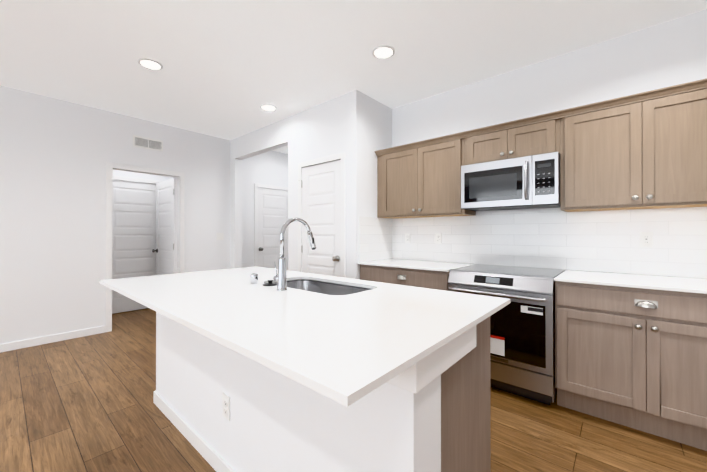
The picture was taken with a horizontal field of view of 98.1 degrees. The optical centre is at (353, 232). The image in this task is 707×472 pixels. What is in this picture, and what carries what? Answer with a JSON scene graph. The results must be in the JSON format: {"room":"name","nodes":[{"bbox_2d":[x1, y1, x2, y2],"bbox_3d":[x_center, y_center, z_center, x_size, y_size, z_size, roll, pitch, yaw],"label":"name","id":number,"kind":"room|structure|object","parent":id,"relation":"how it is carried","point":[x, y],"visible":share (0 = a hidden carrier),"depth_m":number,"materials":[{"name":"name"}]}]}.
{"room":"kitchen","nodes":[
{"label":"kitchen","id":0,"kind":"room"},
{"bbox_2d":[113,170,173,180],"bbox_3d":[-3.565,-0.137,4.855,0.120,2.760,1.940,0,0,41],"label":"wall","id":1,"kind":"structure","parent":0,"point":[137,175],"depth_m":4.92,"materials":[{"name":"white paint"}]},
{"bbox_2d":[112,179,155,313],"bbox_3d":[-3.460,0.213,4.856,0.107,2.040,0.778,0,0,41],"label":"door","id":2,"kind":"structure","parent":1,"relation":"in","point":[133,225],"depth_m":4.85,"materials":[{"name":"white wood"}]},
{"bbox_2d":[0,85,287,343],"bbox_3d":[-3.676,-0.142,3.231,0.120,2.760,9.200,0,0,41],"label":"wall","id":3,"kind":"structure","parent":0,"point":[56,155],"depth_m":3.62,"materials":[{"name":"white paint"}]},
{"bbox_2d":[0,326,105,352],"bbox_3d":[-2.939,1.192,2.448,3.454,0.085,8.750,0,0,41],"label":"baseboard","id":4,"kind":"structure","parent":3,"relation":"attached to","point":[11,346],"depth_m":3.44,"materials":[{"name":"white"}]},
{"bbox_2d":[133,135,162,151],"bbox_3d":[-2.783,-1.206,4.167,0.006,0.150,0.350,0,0,41],"label":"air vent","id":5,"kind":"object","parent":3,"relation":"in","point":[146,143],"visible":1,"depth_m":4.16,"materials":[{"name":"white plastic"}]},
{"bbox_2d":[152,178,176,274],"bbox_3d":[-2.930,0.212,4.791,0.802,2.040,0.179,0,0,41],"label":"door","id":6,"kind":"structure","parent":3,"relation":"in","point":[165,250],"depth_m":4.74,"materials":[{"name":"white wood"}]},
{"bbox_2d":[258,187,287,269],"bbox_3d":[-1.442,0.215,5.687,0.107,2.040,0.758,0,0,41],"label":"hall door","id":7,"kind":"structure","parent":3,"relation":"in","point":[272,211],"depth_m":5.64,"materials":[{"name":"white wood"}]},
{"bbox_2d":[230,90,365,279],"bbox_3d":[-0.959,-0.139,4.196,2.720,2.760,0.120,0,0,41],"label":"wall","id":8,"kind":"structure","parent":0,"point":[355,126],"depth_m":3.71,"materials":[{"name":"white paint"}]},
{"bbox_2d":[106,152,345,331],"bbox_3d":[-1.573,0.183,4.444,3.673,2.117,2.918,0,0,41],"label":"door frame","id":9,"kind":"structure","parent":8,"relation":"attached to","point":[110,176],"depth_m":3.85,"materials":[{"name":"white wood"}]},
{"bbox_2d":[298,160,340,276],"bbox_3d":[-0.415,0.208,3.620,0.732,2.041,0.107,0,0,41],"label":"pantry door","id":10,"kind":"structure","parent":8,"relation":"in","point":[321,198],"depth_m":3.60,"materials":[{"name":"white wood"}]},
{"bbox_2d":[0,308,706,471],"bbox_3d":[-1.274,1.281,1.142,10.800,0.100,9.200,0,0,41],"label":"floor","id":11,"kind":"structure","parent":0,"point":[83,404],"depth_m":1.95,"materials":[{"name":"brown wood"}]},
{"bbox_2d":[153,313,490,471],"bbox_3d":[-0.383,0.783,1.827,2.158,0.901,0.811,0,0,41],"label":"kitchen island","id":12,"kind":"object","parent":11,"relation":"on","point":[240,415],"depth_m":1.22,"materials":[{"name":"white paint"}]},
{"bbox_2d":[222,392,229,420],"bbox_3d":[-0.635,0.867,1.530,0.070,0.115,0.007,0,0,41],"label":"outlet","id":13,"kind":"object","parent":12,"relation":"attached to","point":[225,395],"depth_m":1.53,"materials":[{"name":"white plastic"}]},
{"bbox_2d":[100,266,510,408],"bbox_3d":[-0.464,0.323,1.729,2.190,0.020,1.144,0,0,41],"label":"island countertop","id":14,"kind":"structure","parent":12,"relation":"on","point":[345,349],"depth_m":1.10,"materials":[{"name":"white stone"}]},
{"bbox_2d":[248,217,315,288],"bbox_3d":[-0.430,0.113,1.845,0.356,0.400,0.273,0,0,41],"label":"faucet","id":15,"kind":"object","parent":14,"relation":"on","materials":[{"name":"silver metal"}]},
{"bbox_2d":[292,277,379,296],"bbox_3d":[-0.218,0.435,1.859,0.770,0.227,0.426,0,0,41],"label":"sink","id":16,"kind":"object","parent":14,"relation":"in","point":[313,284],"depth_m":2.06,"materials":[{"name":"silver metal"}]},
{"bbox_2d":[360,266,449,290],"bbox_3d":[0.646,0.788,3.196,1.007,0.899,0.638,0,0,41],"label":"base cabinet","id":17,"kind":"object","parent":11,"relation":"on","point":[432,279],"depth_m":2.90,"materials":[{"name":"brown wood"}]},
{"bbox_2d":[358,262,449,273],"bbox_3d":[0.640,0.327,3.190,1.008,0.020,0.658,0,0,41],"label":"countertop","id":18,"kind":"structure","parent":17,"relation":"on","point":[361,263],"depth_m":2.88,"materials":[{"name":"white stone"}]},
{"bbox_2d":[448,264,564,404],"bbox_3d":[1.277,0.773,2.574,0.751,0.916,0.722,0,0,41],"label":"range","id":19,"kind":"object","parent":11,"relation":"on","point":[522,343],"visible":0.73,"depth_m":2.25,"materials":[{"name":"silver metal"}]},
{"bbox_2d":[555,282,706,450],"bbox_3d":[1.949,0.784,2.066,0.920,0.899,0.638,0,0,41],"label":"base cabinet","id":20,"kind":"object","parent":11,"relation":"on","point":[635,359],"depth_m":1.87,"materials":[{"name":"brown wood"}]},
{"bbox_2d":[554,270,706,293],"bbox_3d":[2.286,0.323,1.762,1.831,0.020,0.658,0,0,41],"label":"countertop","id":21,"kind":"structure","parent":20,"relation":"on","point":[587,277],"depth_m":2.01,"materials":[{"name":"white stone"}]},
{"bbox_2d":[0,0,706,153],"bbox_3d":[-1.274,-1.579,1.152,10.800,0.100,9.200,0,0,41],"label":"ceiling","id":22,"kind":"structure","parent":0,"point":[229,69],"depth_m":2.53,"materials":[{"name":"white paint"}]},
{"bbox_2d":[137,58,162,69],"bbox_3d":[-1.836,-1.519,2.777,0.196,0.012,0.196,0,0,41],"label":"recessed light","id":23,"kind":"object","parent":22,"relation":"in","point":[148,63],"visible":1,"depth_m":2.77,"materials":[{"name":"white plastic"}]},
{"bbox_2d":[260,104,276,110],"bbox_3d":[-1.032,-1.516,3.735,0.196,0.012,0.196,0,0,41],"label":"recessed light","id":24,"kind":"object","parent":22,"relation":"in","point":[267,107],"visible":1,"depth_m":3.73,"materials":[{"name":"white plastic"}]},
{"bbox_2d":[372,45,394,58],"bbox_3d":[0.254,-1.520,2.592,0.196,0.012,0.196,0,0,41],"label":"recessed light","id":25,"kind":"object","parent":22,"relation":"in","point":[383,51],"visible":1,"depth_m":2.58,"materials":[{"name":"white plastic"}]},
{"bbox_2d":[366,95,389,217],"bbox_3d":[0.222,-0.141,3.589,0.140,2.760,0.450,0,0,41],"label":"wall","id":26,"kind":"structure","parent":0,"point":[377,113],"depth_m":3.49,"materials":[{"name":"white paint"}]},
{"bbox_2d":[390,108,391,147],"bbox_3d":[0.071,-0.140,4.084,1.018,2.760,0.060,0,0,41],"label":"wall","id":27,"kind":"structure","parent":0,"point":[390,108],"depth_m":3.75,"materials":[{"name":"white paint"}]},
{"bbox_2d":[376,134,477,217],"bbox_3d":[0.751,-0.537,3.317,1.013,0.730,0.324,0,0,41],"label":"upper cabinet","id":28,"kind":"object","parent":27,"relation":"attached to","point":[423,175],"depth_m":3.14,"materials":[{"name":"brown wood"}]},
{"bbox_2d":[359,210,477,269],"bbox_3d":[0.646,0.072,3.199,1.009,0.488,0.639,0,0,41],"label":"backsplash","id":29,"kind":"structure","parent":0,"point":[441,239],"depth_m":3.38,"materials":[{"name":"white tile"}]},
{"bbox_2d":[392,9,706,276],"bbox_3d":[2.308,-0.146,2.262,6.850,2.760,0.120,0,0,41],"label":"wall","id":30,"kind":"structure","parent":0,"point":[667,54],"depth_m":2.59,"materials":[{"name":"white paint"}]},
{"bbox_2d":[466,114,561,164],"bbox_3d":[1.417,-0.759,2.741,0.749,0.291,0.324,0,0,41],"label":"upper cabinet","id":31,"kind":"object","parent":30,"relation":"attached to","point":[535,136],"depth_m":2.57,"materials":[{"name":"brown wood"}]},
{"bbox_2d":[461,152,559,210],"bbox_3d":[1.371,-0.413,2.687,0.746,0.395,0.444,0,0,41],"label":"over-the-range microwave","id":32,"kind":"object","parent":31,"relation":"attached to","point":[530,182],"visible":1,"depth_m":2.53,"materials":[{"name":"grey metal"}]},
{"bbox_2d":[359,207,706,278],"bbox_3d":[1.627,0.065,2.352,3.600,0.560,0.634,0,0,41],"label":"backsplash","id":33,"kind":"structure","parent":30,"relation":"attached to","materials":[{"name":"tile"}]},
{"bbox_2d":[558,82,706,213],"bbox_3d":[2.050,-0.541,2.191,0.926,0.730,0.324,0,0,41],"label":"upper cabinet","id":34,"kind":"object","parent":30,"relation":"attached to","point":[647,151],"depth_m":2.09,"materials":[{"name":"brown wood"}]}
]}

